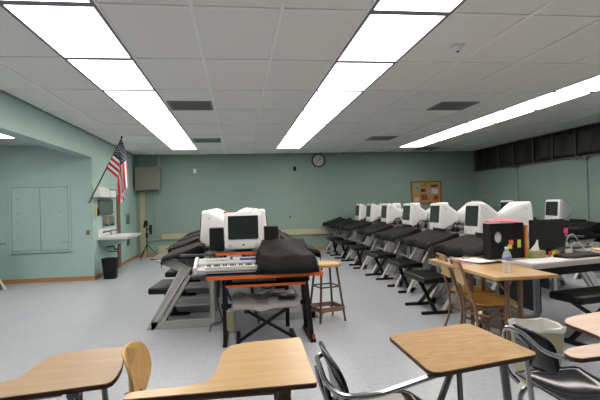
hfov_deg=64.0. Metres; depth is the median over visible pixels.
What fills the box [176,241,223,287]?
desk
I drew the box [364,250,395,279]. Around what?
piano bench
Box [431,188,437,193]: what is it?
sheet
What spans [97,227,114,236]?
backsplash
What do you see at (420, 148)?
ceiling vent
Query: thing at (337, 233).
desk
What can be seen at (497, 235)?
papers
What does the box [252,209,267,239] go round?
computer
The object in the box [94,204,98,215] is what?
holder
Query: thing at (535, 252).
tissue box
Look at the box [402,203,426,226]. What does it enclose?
computer
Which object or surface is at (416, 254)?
desk
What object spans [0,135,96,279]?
wall
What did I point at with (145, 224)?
microphone stand
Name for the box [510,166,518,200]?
conduit
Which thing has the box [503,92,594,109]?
recessed light
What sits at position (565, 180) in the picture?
wall
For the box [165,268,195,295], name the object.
piano bench
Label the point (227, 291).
cable
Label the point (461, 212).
computer
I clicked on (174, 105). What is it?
ceiling vent
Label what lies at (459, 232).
shelf
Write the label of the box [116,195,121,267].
trim
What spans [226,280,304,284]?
shelf
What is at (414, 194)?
bulletin board
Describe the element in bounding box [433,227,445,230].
digital piano
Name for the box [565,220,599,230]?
cover
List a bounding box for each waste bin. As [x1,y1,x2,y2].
[101,257,119,278]
[508,317,565,386]
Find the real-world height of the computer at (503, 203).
0.454 m
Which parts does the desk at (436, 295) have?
edge trim, frame, edge trim, frame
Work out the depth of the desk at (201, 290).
6.48 m
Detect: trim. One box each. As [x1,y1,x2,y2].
[0,0,599,154]
[0,90,599,155]
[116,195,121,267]
[122,201,124,260]
[139,191,145,256]
[147,190,178,240]
[158,246,168,252]
[162,228,342,238]
[473,129,599,171]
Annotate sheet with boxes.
[421,194,427,199]
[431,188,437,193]
[458,258,493,262]
[481,218,522,222]
[512,258,556,262]
[538,257,572,261]
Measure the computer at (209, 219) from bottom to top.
0.454 m
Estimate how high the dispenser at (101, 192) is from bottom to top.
0.190 m
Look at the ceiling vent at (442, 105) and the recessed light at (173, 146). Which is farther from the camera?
the recessed light at (173, 146)
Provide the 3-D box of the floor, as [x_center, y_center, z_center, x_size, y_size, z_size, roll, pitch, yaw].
[-0.941,1.426,5.223,14.420,0.100,15.830,-1,0,-7]
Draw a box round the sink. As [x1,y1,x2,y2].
[97,227,140,251]
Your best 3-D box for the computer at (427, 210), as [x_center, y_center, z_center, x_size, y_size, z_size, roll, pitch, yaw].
[2.597,0.277,9.162,0.405,0.454,0.421,-1,0,-7]
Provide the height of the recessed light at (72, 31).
0.012 m
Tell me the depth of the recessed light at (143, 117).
7.39 m
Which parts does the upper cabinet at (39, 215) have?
door, door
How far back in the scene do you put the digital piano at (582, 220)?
7.97 m
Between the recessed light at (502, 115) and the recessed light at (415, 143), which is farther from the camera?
the recessed light at (415, 143)
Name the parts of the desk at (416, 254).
edge trim, frame, edge trim, frame, panel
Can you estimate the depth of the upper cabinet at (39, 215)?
8.74 m
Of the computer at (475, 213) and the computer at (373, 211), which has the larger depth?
the computer at (373, 211)
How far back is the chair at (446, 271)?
4.47 m
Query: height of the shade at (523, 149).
0.570 m
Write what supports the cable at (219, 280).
on the floor
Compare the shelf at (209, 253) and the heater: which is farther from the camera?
the heater
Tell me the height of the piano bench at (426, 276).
0.430 m
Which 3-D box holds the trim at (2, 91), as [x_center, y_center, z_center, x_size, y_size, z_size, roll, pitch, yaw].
[1.348,-1.373,5.501,9.470,0.020,15.730,-1,0,-7]
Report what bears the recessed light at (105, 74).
in the ceiling at (148, 32)
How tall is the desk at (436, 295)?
0.805 m
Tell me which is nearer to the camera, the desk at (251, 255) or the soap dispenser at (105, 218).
the desk at (251, 255)
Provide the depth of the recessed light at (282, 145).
11.37 m
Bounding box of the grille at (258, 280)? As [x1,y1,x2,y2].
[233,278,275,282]
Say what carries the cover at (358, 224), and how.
on the desk at (368, 241)
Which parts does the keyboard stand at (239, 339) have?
leg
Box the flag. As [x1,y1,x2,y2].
[88,136,127,203]
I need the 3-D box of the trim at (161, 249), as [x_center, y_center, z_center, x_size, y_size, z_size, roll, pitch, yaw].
[-3.305,1.301,12.772,0.900,0.180,0.050,-1,0,-7]
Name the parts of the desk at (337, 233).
frame, frame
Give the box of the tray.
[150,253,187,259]
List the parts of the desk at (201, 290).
frame, frame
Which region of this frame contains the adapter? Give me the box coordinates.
[580,247,594,251]
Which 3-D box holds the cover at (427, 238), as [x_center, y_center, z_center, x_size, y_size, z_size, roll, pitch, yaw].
[1.725,0.531,6.473,0.458,0.247,1.003,-1,0,-7]
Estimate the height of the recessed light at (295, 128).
0.012 m
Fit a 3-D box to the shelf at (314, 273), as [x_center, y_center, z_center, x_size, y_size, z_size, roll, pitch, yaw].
[-0.349,0.702,4.651,1.070,0.030,0.512,-1,0,-7]
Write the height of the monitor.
0.350 m
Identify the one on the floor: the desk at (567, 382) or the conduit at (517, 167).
the desk at (567, 382)
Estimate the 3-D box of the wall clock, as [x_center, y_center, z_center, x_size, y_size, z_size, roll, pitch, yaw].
[0.511,-1.097,13.290,0.380,0.380,0.060,-1,0,-7]
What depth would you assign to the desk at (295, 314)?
5.46 m
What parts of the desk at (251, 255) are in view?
frame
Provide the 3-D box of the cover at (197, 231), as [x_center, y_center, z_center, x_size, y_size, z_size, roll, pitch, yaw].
[-1.972,0.648,9.377,0.458,0.248,1.003,-1,0,-7]
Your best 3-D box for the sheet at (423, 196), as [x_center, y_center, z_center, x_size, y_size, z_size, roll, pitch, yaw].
[3.552,-0.079,13.687,0.201,0.171,0.002,-1,0,-7]
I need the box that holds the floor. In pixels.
[0,249,599,399]
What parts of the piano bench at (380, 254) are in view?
leg, seat, leg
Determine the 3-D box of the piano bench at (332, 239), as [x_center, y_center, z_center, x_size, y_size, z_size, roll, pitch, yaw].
[0.885,1.161,12.106,0.360,0.430,0.660,-1,0,-6]
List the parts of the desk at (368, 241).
frame, frame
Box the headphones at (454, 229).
[451,222,459,231]
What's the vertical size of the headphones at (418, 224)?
0.151 m
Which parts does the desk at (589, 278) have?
panel, frame, frame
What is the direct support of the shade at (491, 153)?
attached to the window
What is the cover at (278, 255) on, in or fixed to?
on the synthesizer
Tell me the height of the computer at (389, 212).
0.454 m
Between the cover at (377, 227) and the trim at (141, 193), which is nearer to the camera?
the cover at (377, 227)
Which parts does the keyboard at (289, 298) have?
control panel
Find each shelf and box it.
[180,247,216,256]
[207,270,320,276]
[216,249,257,252]
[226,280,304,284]
[422,229,463,233]
[528,233,583,238]
[528,239,591,249]
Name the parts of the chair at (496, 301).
rail, leg, backrest, leg, leg, seat, leg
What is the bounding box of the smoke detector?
[450,43,464,51]
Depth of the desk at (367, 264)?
9.01 m
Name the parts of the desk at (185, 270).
edge trim, edge trim, frame, panel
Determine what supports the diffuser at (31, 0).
attached to the recessed light at (75, 2)
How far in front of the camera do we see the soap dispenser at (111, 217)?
9.94 m
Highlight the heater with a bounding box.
[135,155,160,190]
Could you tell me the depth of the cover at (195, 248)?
5.14 m
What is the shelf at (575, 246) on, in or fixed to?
attached to the desk at (532, 300)
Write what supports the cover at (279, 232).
on the desk
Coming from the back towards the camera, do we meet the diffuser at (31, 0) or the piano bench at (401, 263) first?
the piano bench at (401, 263)
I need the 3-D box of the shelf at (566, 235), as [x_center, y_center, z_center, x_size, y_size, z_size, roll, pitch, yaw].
[3.185,0.484,6.665,0.820,0.025,1.090,-1,0,-7]
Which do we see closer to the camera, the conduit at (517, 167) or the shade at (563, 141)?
the shade at (563, 141)
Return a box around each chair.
[436,253,502,333]
[449,257,519,339]
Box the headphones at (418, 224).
[417,220,426,227]
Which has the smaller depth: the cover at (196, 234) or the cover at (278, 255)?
the cover at (278, 255)
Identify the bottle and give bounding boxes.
[502,247,511,261]
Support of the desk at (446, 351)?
on the floor
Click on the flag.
(117, 166)
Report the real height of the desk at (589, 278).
0.805 m
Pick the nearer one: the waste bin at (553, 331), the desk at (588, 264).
the waste bin at (553, 331)
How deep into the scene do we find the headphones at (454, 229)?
7.37 m
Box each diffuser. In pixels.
[0,134,12,137]
[31,0,88,1]
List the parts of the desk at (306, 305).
leg, leg, leg, leg, leg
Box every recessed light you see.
[0,0,95,4]
[0,3,133,58]
[0,134,15,138]
[64,59,155,90]
[101,90,170,110]
[126,111,179,124]
[142,125,186,135]
[155,135,192,143]
[165,143,197,149]
[276,142,306,148]
[280,134,315,141]
[285,124,327,134]
[293,110,342,123]
[302,91,364,110]
[315,62,395,90]
[335,12,450,62]
[369,0,466,13]
[400,141,438,146]
[417,133,463,140]
[439,123,495,132]
[467,110,536,122]
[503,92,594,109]
[553,75,599,91]
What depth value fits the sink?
9.38 m
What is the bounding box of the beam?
[0,92,91,156]
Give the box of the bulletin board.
[411,181,441,203]
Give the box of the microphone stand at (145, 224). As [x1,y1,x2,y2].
[140,220,157,259]
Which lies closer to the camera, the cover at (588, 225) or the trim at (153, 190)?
the cover at (588, 225)
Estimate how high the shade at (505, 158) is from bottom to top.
0.570 m
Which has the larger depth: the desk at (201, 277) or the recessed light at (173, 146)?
the recessed light at (173, 146)
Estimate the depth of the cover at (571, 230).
6.26 m
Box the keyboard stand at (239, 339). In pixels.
[236,308,296,343]
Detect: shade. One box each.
[475,149,484,170]
[486,146,497,168]
[498,142,513,166]
[514,138,532,164]
[534,134,551,161]
[552,128,575,159]
[576,123,599,155]
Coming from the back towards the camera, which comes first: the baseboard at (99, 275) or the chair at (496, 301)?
the baseboard at (99, 275)
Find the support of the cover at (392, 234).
on the desk at (416, 254)
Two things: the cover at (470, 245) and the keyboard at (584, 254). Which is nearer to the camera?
the keyboard at (584, 254)
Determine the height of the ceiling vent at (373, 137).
0.014 m
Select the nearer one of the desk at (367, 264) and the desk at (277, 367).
the desk at (277, 367)
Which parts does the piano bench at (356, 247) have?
leg, seat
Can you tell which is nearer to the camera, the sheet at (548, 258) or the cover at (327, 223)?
the sheet at (548, 258)
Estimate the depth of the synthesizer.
4.51 m
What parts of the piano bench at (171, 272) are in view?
seat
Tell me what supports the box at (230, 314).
on the floor
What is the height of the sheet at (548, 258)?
0.001 m
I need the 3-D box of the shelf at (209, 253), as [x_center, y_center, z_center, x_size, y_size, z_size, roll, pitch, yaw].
[-1.040,0.589,5.627,0.590,0.025,1.090,-1,0,-7]
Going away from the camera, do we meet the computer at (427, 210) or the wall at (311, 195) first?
the computer at (427, 210)
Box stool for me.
[310,261,345,323]
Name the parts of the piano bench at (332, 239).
seat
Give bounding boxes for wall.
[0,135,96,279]
[93,136,136,273]
[135,152,474,254]
[473,152,599,243]
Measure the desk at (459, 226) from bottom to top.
0.805 m
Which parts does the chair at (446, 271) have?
leg, backrest, leg, leg, seat, leg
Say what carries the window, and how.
in the wall at (565, 180)
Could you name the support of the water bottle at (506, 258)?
on the wood table at (499, 271)
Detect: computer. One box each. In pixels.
[199,210,224,248]
[209,209,223,216]
[224,212,261,249]
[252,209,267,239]
[355,204,366,219]
[366,204,381,221]
[381,204,401,223]
[392,203,402,221]
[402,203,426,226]
[426,202,448,220]
[429,203,458,230]
[457,202,482,229]
[464,203,500,234]
[498,201,532,232]
[500,200,514,209]
[545,199,571,218]
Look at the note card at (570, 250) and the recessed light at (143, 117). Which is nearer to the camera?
the note card at (570, 250)
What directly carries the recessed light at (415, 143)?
in the ceiling at (148, 32)
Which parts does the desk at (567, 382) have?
leg, backrest, arm rail, seat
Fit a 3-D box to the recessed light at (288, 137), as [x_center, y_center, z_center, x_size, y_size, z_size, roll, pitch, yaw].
[-0.060,-1.308,10.173,0.630,0.012,1.219,-1,0,-7]
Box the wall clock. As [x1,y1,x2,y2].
[311,153,324,166]
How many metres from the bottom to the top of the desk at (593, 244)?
0.805 m
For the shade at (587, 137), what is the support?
attached to the wall at (565, 180)
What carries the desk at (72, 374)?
on the floor
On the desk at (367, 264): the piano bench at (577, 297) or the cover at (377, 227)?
the cover at (377, 227)
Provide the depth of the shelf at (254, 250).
4.93 m
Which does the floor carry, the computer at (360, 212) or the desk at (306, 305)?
the desk at (306, 305)
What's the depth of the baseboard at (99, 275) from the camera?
11.19 m
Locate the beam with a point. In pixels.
(18, 120)
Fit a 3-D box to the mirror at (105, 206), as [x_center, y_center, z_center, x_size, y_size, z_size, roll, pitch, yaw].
[-3.917,0.141,9.683,0.043,0.290,1.020,-1,0,-7]
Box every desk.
[0,279,6,289]
[0,346,123,399]
[121,337,316,399]
[146,247,220,329]
[166,241,224,304]
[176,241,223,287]
[206,249,322,347]
[249,254,293,293]
[250,254,318,320]
[314,324,535,399]
[325,220,357,253]
[334,222,377,256]
[345,224,401,263]
[360,226,428,273]
[381,229,463,286]
[407,233,480,303]
[423,224,463,257]
[442,239,591,327]
[484,250,599,334]
[502,312,599,399]
[528,233,599,290]
[556,231,599,278]
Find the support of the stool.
on the floor
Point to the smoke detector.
(457, 47)
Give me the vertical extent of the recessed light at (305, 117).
0.012 m
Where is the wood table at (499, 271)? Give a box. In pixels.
[428,257,557,340]
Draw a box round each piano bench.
[148,279,189,323]
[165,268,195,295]
[178,260,199,281]
[326,236,343,255]
[334,240,355,260]
[349,244,370,268]
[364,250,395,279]
[386,258,422,292]
[404,269,451,314]
[549,286,599,345]
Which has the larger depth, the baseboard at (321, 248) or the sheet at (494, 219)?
the baseboard at (321, 248)
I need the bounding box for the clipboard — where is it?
[457,258,501,263]
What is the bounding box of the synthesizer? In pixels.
[193,256,257,274]
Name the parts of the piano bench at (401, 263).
leg, seat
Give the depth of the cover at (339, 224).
11.38 m
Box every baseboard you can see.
[1,276,94,283]
[95,255,137,279]
[138,247,326,256]
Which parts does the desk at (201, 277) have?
frame, frame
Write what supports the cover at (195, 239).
on the desk at (201, 290)
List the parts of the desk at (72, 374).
arm rail, tablet rail, support leg, support leg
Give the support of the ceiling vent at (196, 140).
in the ceiling at (148, 32)
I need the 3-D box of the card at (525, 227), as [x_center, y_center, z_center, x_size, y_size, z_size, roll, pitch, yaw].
[2.159,0.397,4.652,0.016,0.310,0.150,-1,0,-7]
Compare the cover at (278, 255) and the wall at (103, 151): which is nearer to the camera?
the cover at (278, 255)
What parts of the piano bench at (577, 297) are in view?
seat, leg, leg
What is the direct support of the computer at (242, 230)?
on the desk at (306, 305)
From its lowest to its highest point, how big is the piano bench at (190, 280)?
0.430 m
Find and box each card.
[523,225,528,257]
[565,248,572,252]
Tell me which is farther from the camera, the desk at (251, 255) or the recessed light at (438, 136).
the recessed light at (438, 136)
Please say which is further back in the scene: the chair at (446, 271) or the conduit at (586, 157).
the conduit at (586, 157)
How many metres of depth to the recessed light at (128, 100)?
6.14 m
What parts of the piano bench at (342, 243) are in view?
seat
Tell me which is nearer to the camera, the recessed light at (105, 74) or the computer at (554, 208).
the recessed light at (105, 74)
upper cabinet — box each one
[8,185,71,253]
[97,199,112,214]
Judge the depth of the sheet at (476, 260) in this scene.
4.38 m
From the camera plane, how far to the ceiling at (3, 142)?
8.36 m
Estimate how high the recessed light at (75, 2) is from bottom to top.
0.012 m
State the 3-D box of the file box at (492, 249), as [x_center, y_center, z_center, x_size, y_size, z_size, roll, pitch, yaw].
[1.957,0.389,4.618,0.356,0.335,0.125,-1,0,-12]
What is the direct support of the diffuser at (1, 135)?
attached to the recessed light at (2, 136)
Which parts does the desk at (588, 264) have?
leg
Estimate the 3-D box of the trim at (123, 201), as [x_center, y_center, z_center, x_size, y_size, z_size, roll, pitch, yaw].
[-4.130,0.122,11.219,0.020,2.600,0.080,-1,0,-7]
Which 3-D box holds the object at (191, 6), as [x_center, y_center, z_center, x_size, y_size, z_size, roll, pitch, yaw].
[1.347,-1.378,5.506,9.470,0.011,15.742,-1,0,-7]
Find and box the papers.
[495,232,500,242]
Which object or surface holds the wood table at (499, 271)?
on the floor
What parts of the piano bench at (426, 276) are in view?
leg, seat, leg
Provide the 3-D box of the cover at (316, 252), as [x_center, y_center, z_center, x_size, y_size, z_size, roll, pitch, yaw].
[-0.057,0.576,5.877,0.458,0.244,1.003,-1,0,-7]
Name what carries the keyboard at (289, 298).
on the keyboard stand at (239, 339)
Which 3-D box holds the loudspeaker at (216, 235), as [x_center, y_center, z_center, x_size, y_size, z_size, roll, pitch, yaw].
[-0.887,0.416,5.121,0.150,0.240,0.146,-1,0,-7]
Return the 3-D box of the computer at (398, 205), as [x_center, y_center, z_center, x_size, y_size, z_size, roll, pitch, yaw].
[2.254,0.304,11.789,0.405,0.454,0.421,-1,0,-7]
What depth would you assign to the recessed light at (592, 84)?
6.06 m
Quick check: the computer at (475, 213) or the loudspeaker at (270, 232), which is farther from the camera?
the computer at (475, 213)
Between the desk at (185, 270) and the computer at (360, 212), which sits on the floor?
the desk at (185, 270)
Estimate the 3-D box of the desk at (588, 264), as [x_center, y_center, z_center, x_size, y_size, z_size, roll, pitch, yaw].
[2.808,0.905,4.742,1.950,0.738,0.580,-1,0,-21]
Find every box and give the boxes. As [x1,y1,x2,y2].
[226,310,234,332]
[483,222,523,258]
[528,240,545,257]
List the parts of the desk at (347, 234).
frame, frame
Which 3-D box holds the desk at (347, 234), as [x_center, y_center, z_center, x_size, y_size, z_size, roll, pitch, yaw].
[1.474,0.955,11.681,1.212,0.805,1.090,-1,0,-7]
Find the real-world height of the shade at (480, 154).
0.570 m
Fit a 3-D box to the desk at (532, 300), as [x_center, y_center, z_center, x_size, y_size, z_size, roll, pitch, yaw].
[2.304,0.889,5.335,1.212,0.805,1.090,-1,0,-7]
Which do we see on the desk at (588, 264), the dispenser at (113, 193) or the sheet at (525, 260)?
the sheet at (525, 260)
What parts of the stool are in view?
leg, leg, seat, leg, leg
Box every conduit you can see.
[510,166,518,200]
[576,156,589,220]
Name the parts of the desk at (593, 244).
edge trim, frame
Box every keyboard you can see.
[231,289,299,311]
[553,251,599,258]
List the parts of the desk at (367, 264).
edge trim, frame, edge trim, frame, panel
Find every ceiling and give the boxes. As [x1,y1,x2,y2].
[0,0,599,154]
[0,139,35,145]
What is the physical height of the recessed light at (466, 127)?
0.012 m
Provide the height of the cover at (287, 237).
0.247 m
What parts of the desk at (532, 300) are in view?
edge trim, frame, edge trim, frame, panel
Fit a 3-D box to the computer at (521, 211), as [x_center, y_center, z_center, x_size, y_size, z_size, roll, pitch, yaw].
[2.928,0.251,6.633,0.405,0.454,0.421,-1,0,-7]
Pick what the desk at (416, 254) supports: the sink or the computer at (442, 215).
the computer at (442, 215)
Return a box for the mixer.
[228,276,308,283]
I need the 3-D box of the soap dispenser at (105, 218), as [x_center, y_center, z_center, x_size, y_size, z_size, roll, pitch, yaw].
[-3.865,0.416,9.556,0.100,0.205,0.120,-1,0,-7]
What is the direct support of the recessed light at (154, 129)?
in the ceiling at (148, 32)
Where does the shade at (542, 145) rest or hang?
attached to the wall at (565, 180)
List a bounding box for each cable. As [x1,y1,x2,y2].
[209,280,222,330]
[226,288,259,323]
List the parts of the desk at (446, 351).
post, post, backrest, seat, arm rail, leg, support leg, support leg, support leg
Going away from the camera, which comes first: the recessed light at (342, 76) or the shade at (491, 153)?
the recessed light at (342, 76)
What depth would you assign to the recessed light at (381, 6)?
3.41 m
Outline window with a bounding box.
[475,138,534,168]
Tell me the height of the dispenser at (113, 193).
0.170 m
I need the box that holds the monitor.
[529,219,564,254]
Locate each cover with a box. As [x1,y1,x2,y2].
[161,242,206,268]
[168,235,199,252]
[178,232,198,241]
[186,230,199,235]
[255,238,319,274]
[278,231,290,236]
[278,234,296,238]
[279,236,320,260]
[323,218,344,226]
[331,219,356,229]
[341,220,371,232]
[357,223,393,238]
[375,226,421,242]
[400,229,459,252]
[433,234,482,257]
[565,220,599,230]
[565,227,599,241]
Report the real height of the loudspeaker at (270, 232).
0.240 m
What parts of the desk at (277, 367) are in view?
backrest, arm rail, leg, tablet rail, support leg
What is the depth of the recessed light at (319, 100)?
6.47 m
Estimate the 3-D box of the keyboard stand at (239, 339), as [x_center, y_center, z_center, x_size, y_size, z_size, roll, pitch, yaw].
[-0.339,1.202,4.749,0.580,0.311,0.390,-1,0,-7]
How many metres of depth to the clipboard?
4.27 m
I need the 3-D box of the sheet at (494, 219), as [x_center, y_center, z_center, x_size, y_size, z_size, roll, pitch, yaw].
[1.954,0.198,4.642,0.340,0.046,0.200,-1,0,-7]
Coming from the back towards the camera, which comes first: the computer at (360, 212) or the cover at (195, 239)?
the computer at (360, 212)
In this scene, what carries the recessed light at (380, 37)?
in the ceiling at (148, 32)
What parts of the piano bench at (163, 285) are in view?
seat, leg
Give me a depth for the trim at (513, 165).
11.01 m
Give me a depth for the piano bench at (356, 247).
9.51 m
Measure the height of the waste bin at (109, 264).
0.380 m
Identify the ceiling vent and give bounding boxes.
[166,101,212,109]
[192,138,220,142]
[364,136,396,140]
[414,147,439,149]
[426,102,479,109]
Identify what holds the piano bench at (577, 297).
on the floor
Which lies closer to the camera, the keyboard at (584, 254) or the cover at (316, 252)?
the keyboard at (584, 254)
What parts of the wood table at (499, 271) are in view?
leg, leg, leg, leg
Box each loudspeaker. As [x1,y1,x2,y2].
[209,227,223,250]
[264,226,278,239]
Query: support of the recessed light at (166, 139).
in the ceiling at (148, 32)
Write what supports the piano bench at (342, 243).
on the floor
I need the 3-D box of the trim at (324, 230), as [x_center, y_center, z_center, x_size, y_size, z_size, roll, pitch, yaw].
[-0.736,0.898,13.107,5.900,0.145,0.060,-1,0,-7]
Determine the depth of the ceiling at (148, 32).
5.09 m
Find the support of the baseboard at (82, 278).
attached to the wall at (21, 165)
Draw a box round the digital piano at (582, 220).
[569,219,591,230]
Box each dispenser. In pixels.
[93,187,109,197]
[102,216,108,225]
[109,215,114,224]
[110,189,116,197]
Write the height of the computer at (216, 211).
0.454 m
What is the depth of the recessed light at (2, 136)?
7.67 m
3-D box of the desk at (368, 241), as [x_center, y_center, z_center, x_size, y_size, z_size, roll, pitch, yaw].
[1.636,0.942,10.441,1.212,0.805,1.090,-1,0,-7]

